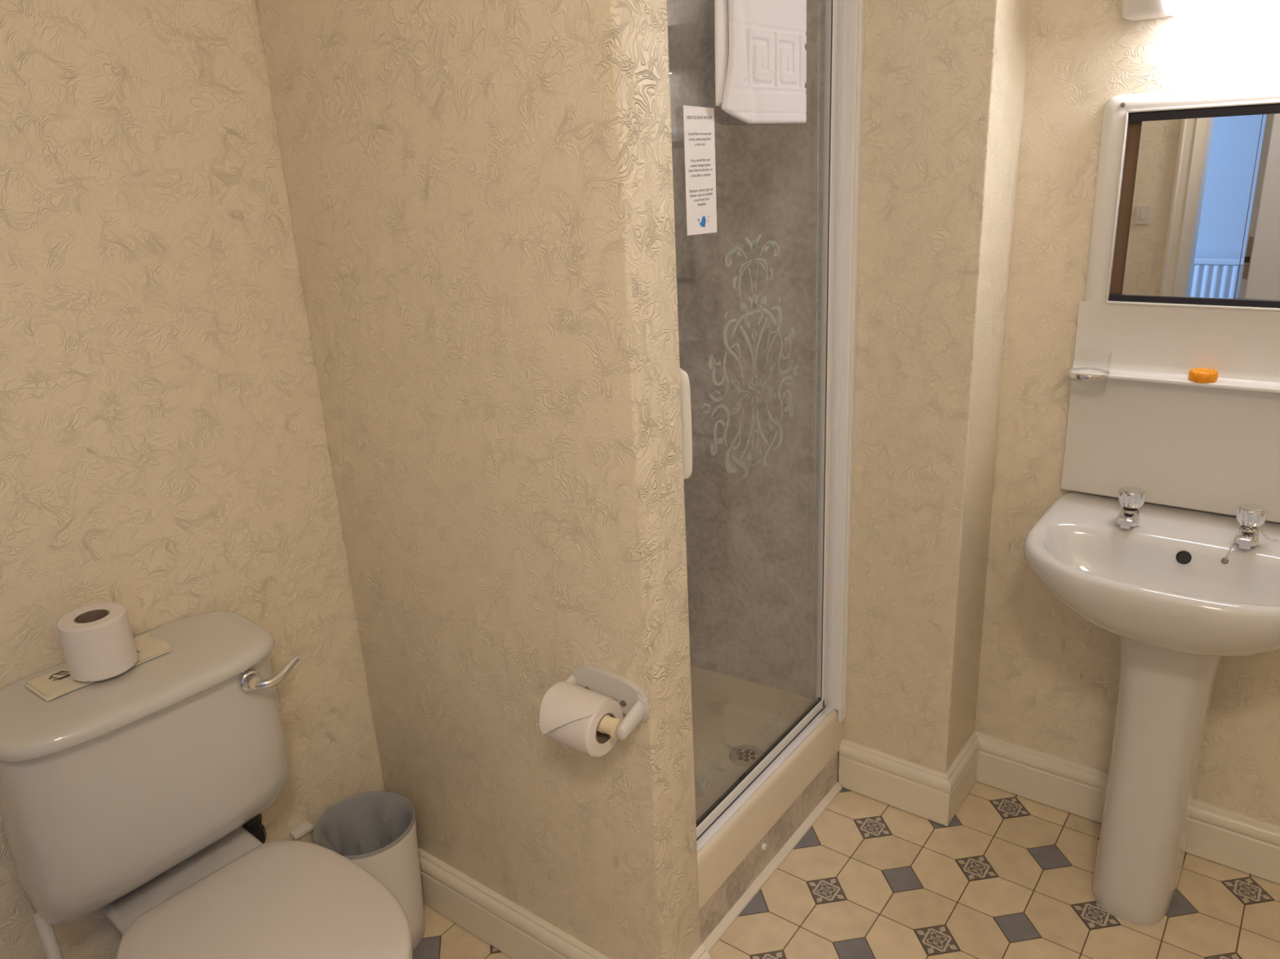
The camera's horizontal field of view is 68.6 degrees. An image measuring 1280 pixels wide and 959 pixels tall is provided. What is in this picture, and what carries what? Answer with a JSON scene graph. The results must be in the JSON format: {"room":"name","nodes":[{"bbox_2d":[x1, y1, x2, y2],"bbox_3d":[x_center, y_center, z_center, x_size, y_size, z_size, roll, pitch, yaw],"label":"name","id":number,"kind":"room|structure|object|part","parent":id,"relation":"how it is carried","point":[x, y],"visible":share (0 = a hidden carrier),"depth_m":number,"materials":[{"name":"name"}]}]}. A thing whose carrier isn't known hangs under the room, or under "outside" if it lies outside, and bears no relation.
{"room":"bathroom","nodes":[
{"label":"bathroom","id":0,"kind":"room"},
{"bbox_2d":[0,0,385,958],"bbox_3d":[-1.209,-0.011,1.138,0.120,2.400,1.736,13,25,39],"label":"wall","id":1,"kind":"structure","parent":0,"point":[165,456],"depth_m":1.50,"materials":[{"name":"beige paper"}]},
{"bbox_2d":[289,822,313,843],"bbox_3d":[-0.672,0.717,1.873,0.023,0.048,0.042,13,25,39],"label":"pipe stub","id":2,"kind":"object","parent":1,"relation":"attached to","point":[301,833],"visible":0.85,"depth_m":1.86,"materials":[{"name":"white plastic"}]},
{"bbox_2d":[256,0,700,958],"bbox_3d":[-0.267,-0.194,1.530,0.756,2.400,0.139,11,23,35],"label":"wall","id":3,"kind":"structure","parent":0,"point":[480,193],"depth_m":1.49,"materials":[{"name":"beige paper"}]},
{"bbox_2d":[564,664,649,741],"bbox_3d":[-0.069,0.346,1.468,0.156,0.070,0.069,11,23,35],"label":"toilet roll holder","id":4,"kind":"object","parent":3,"relation":"attached to","point":[633,702],"visible":0.62,"depth_m":1.46,"materials":[{"name":"white plastic"}]},
{"bbox_3d":[-0.123,0.343,1.511,0.018,0.050,0.062,11,23,35],"label":"arm","id":5,"kind":"part","parent":4,"relation":"part of","materials":[{"name":"white plastic"}]},
{"bbox_2d":[539,681,622,757],"bbox_3d":[-0.094,0.376,1.469,0.100,0.092,0.098,11,23,35],"label":"toilet roll","id":6,"kind":"object","parent":4,"relation":"hanging from","point":[571,715],"visible":0.94,"depth_m":1.44,"materials":[{"name":"tissue paper"},{"name":"cardboard"}]},
{"bbox_3d":[-0.013,0.364,1.432,0.018,0.050,0.062,11,23,35],"label":"arm","id":7,"kind":"part","parent":4,"relation":"part of","materials":[{"name":"white plastic"}]},
{"bbox_2d":[689,945,711,958],"bbox_3d":[0.082,0.935,1.684,0.020,0.127,0.139,11,23,35],"label":"baseboard","id":8,"kind":"structure","parent":3,"relation":"attached to","point":[701,953],"depth_m":1.71,"materials":[{"name":"beige paint"}]},
{"bbox_2d":[666,0,825,700],"bbox_3d":[0.150,-0.521,2.130,0.610,2.210,0.009,11,23,35],"label":"wall","id":9,"kind":"structure","parent":0,"point":[749,540],"depth_m":2.15,"materials":[{"name":"stone"}]},
{"bbox_2d":[412,781,1279,958],"bbox_3d":[0.144,1.162,1.310,2.333,0.060,2.851,11,23,35],"label":"floor","id":10,"kind":"structure","parent":0,"point":[1010,876],"depth_m":1.96,"materials":[{"name":"beige tile"}]},
{"bbox_2d":[0,610,412,958],"bbox_3d":[-0.621,0.700,1.460,0.614,0.791,0.422,13,25,39],"label":"toilet","id":11,"kind":"object","parent":10,"relation":"on","point":[138,796],"visible":0.99,"depth_m":1.44,"materials":[{"name":"white ceramic"}]},
{"bbox_2d":[25,632,173,702],"bbox_3d":[-0.836,0.290,1.459,0.093,0.006,0.190,11,23,35],"label":"paper napkin","id":12,"kind":"object","parent":11,"relation":"on","point":[51,686],"visible":0.5,"depth_m":1.43,"materials":[{"name":"beige paper"}]},
{"bbox_2d":[56,602,137,682],"bbox_3d":[-0.826,0.247,1.431,0.093,0.089,0.093,11,23,35],"label":"toilet roll","id":13,"kind":"object","parent":12,"relation":"on","point":[97,641],"visible":1,"depth_m":1.40,"materials":[{"name":"tissue paper"},{"name":"cardboard"}]},
{"bbox_3d":[-0.788,0.307,1.456,0.228,0.029,0.414,13,25,39],"label":"cistern lid","id":14,"kind":"part","parent":11,"relation":"part of","materials":[{"name":"white ceramic"}]},
{"bbox_3d":[-0.624,0.325,1.508,0.024,0.037,0.037,13,25,39],"label":"flush lever","id":15,"kind":"part","parent":11,"relation":"part of","materials":[{"name":"silver metal"}]},
{"bbox_3d":[-0.555,0.706,1.413,0.454,0.018,0.370,13,25,39],"label":"seat lid","id":16,"kind":"part","parent":11,"relation":"part of","materials":[{"name":"white plastic"}]},
{"bbox_3d":[-0.589,0.315,1.521,0.082,0.033,0.023,-19,25,-39],"label":"lever arm","id":17,"kind":"part","parent":11,"relation":"part of","materials":[{"name":"silver metal"}]},
{"bbox_3d":[-0.555,0.724,1.419,0.452,0.019,0.368,13,25,39],"label":"seat","id":18,"kind":"part","parent":11,"relation":"part of","materials":[{"name":"white plastic"}]},
{"bbox_2d":[312,791,425,951],"bbox_3d":[-0.536,0.812,1.898,0.197,0.288,0.197,11,23,35],"label":"waste bin","id":19,"kind":"object","parent":10,"relation":"on","point":[376,831],"visible":0.7,"depth_m":1.90,"materials":[{"name":"white plastic"}]},
{"bbox_2d":[690,665,843,952],"bbox_3d":[0.016,0.704,2.226,0.684,0.226,0.726,11,23,35],"label":"shower tray","id":20,"kind":"object","parent":10,"relation":"on","point":[730,713],"visible":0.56,"depth_m":2.15,"materials":[{"name":"beige plastic"}]},
{"bbox_3d":[0.271,0.813,2.053,0.013,0.108,0.707,11,23,35],"label":"plinth panel","id":21,"kind":"part","parent":20,"relation":"part of","materials":[{"name":"stone"}]},
{"bbox_2d":[680,0,864,853],"bbox_3d":[0.217,-0.136,1.744,0.064,1.714,0.726,11,23,35],"label":"shower door","id":22,"kind":"structure","parent":20,"relation":"on","point":[844,19],"depth_m":1.92,"materials":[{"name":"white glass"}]},
{"bbox_3d":[0.067,-0.088,1.529,0.038,0.197,0.017,11,23,35],"label":"door handle","id":23,"kind":"part","parent":22,"relation":"part of","materials":[{"name":"white plastic"}]},
{"bbox_2d":[683,105,716,235],"bbox_3d":[0.097,-0.489,1.490,0.001,0.195,0.087,11,23,35],"label":"card","id":24,"kind":"object","parent":22,"relation":"attached to","point":[698,122],"visible":1,"depth_m":1.49,"materials":[{"name":"white paper"}]},
{"bbox_2d":[697,215,706,226],"bbox_3d":[0.099,-0.415,1.513,0.001,0.018,0.026,11,23,35],"label":"print","id":25,"kind":"object","parent":24,"relation":"attached to","point":[704,220],"depth_m":1.52},
{"bbox_2d":[714,0,806,124],"bbox_3d":[0.189,-0.783,1.531,0.050,0.381,0.274,11,23,35],"label":"bath mat","id":26,"kind":"object","parent":22,"relation":"hanging from","point":[761,52],"visible":1,"depth_m":1.54,"materials":[{"name":"white fabric"}]},
{"bbox_3d":[0.240,0.623,1.998,0.017,0.023,0.684,11,23,35],"label":"rail","id":27,"kind":"part","parent":22,"relation":"part of","materials":[{"name":"white metal"}]},
{"bbox_2d":[1023,486,1279,925],"bbox_3d":[0.997,0.464,1.805,0.523,0.856,0.448,11,23,35],"label":"washbasin","id":28,"kind":"object","parent":10,"relation":"on","point":[1182,590],"visible":1,"depth_m":1.77,"materials":[{"name":"white ceramic"}]},
{"bbox_2d":[1115,486,1146,528],"bbox_3d":[0.936,0.054,1.793,0.048,0.069,0.068,11,23,35],"label":"tap","id":29,"kind":"object","parent":28,"relation":"on","point":[1131,498],"depth_m":1.78,"materials":[{"name":"silver metal"}]},
{"bbox_3d":[0.983,0.193,1.713,0.523,0.149,0.448,11,23,35],"label":"bowl","id":30,"kind":"part","parent":28,"relation":"part of","materials":[{"name":"white ceramic"}]},
{"bbox_3d":[1.054,0.147,1.692,0.012,0.012,0.004,11,23,35],"label":"plug chain","id":31,"kind":"part","parent":28,"relation":"part of","materials":[{"name":"silver metal"}]},
{"bbox_2d":[1234,503,1267,549],"bbox_3d":[1.091,0.085,1.681,0.048,0.069,0.068,11,23,35],"label":"tap","id":32,"kind":"object","parent":28,"relation":"on","point":[1250,517],"depth_m":1.67,"materials":[{"name":"silver metal"}]},
{"bbox_2d":[837,0,1031,781],"bbox_3d":[0.374,-0.455,2.197,0.928,2.400,0.321,11,23,35],"label":"wall pier","id":33,"kind":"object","parent":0,"point":[944,80],"visible":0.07,"depth_m":1.91,"materials":[{"name":"beige paper"}]},
{"bbox_2d":[838,738,951,826],"bbox_3d":[0.605,0.720,2.235,0.276,0.127,0.020,11,23,35],"label":"baseboard","id":34,"kind":"object","parent":33,"relation":"attached to","point":[919,790],"visible":1,"depth_m":2.23,"materials":[{"name":"beige paint"}]},
{"bbox_2d":[946,731,979,825],"bbox_3d":[0.767,0.711,2.236,0.020,0.127,0.222,11,23,35],"label":"baseboard","id":35,"kind":"structure","parent":33,"relation":"attached to","point":[962,774],"depth_m":2.22,"materials":[{"name":"beige paint"}]},
{"bbox_2d":[974,0,1279,825],"bbox_3d":[1.271,-0.319,1.666,1.165,2.400,0.120,11,23,35],"label":"wall","id":36,"kind":"structure","parent":0,"point":[1049,675],"depth_m":1.93,"materials":[{"name":"beige paper"}]},
{"bbox_2d":[975,731,1279,884],"bbox_3d":[1.285,0.772,1.980,1.165,0.127,0.020,11,23,35],"label":"baseboard","id":37,"kind":"structure","parent":36,"relation":"attached to","point":[1239,842],"depth_m":2.15,"materials":[{"name":"beige paint"}]},
{"bbox_2d":[1061,83,1279,523],"bbox_3d":[1.068,-0.294,1.685,0.544,0.776,0.108,11,23,35],"label":"mirror panel","id":38,"kind":"object","parent":36,"relation":"attached to","point":[1183,273],"visible":1,"depth_m":1.75,"materials":[{"name":"white plastic"},{"name":"mirror glass"},{"name":"black plastic"}]},
{"bbox_2d":[1105,100,1279,311],"bbox_3d":[1.082,-0.478,1.651,0.445,0.352,0.024,11,23,35],"label":"mirror","id":39,"kind":"object","parent":38,"relation":"attached to","point":[1193,222],"depth_m":1.70,"materials":[{"name":"grey mirror"}]},
{"bbox_2d":[1188,368,1217,382],"bbox_3d":[1.048,-0.194,1.747,0.048,0.020,0.047,11,23,35],"label":"soap","id":40,"kind":"object","parent":38,"relation":"on","point":[1196,375],"visible":1,"depth_m":1.73,"materials":[{"name":"orange"}]},
{"bbox_2d":[1121,0,1279,21],"bbox_3d":[1.048,-0.825,1.510,0.480,0.102,0.091,11,23,35],"label":"wall light","id":41,"kind":"object","parent":36,"relation":"attached to","point":[1132,10],"visible":1,"depth_m":1.59,"materials":[{"name":"white plastic"}]},
{"bbox_2d":[1168,0,1279,16],"bbox_3d":[1.040,-0.821,1.500,0.328,0.102,0.066,11,23,35],"label":"diffuser","id":42,"kind":"object","parent":41,"relation":"attached to","point":[1176,7],"depth_m":1.57,"materials":[{"name":"white plastic"}]}
]}

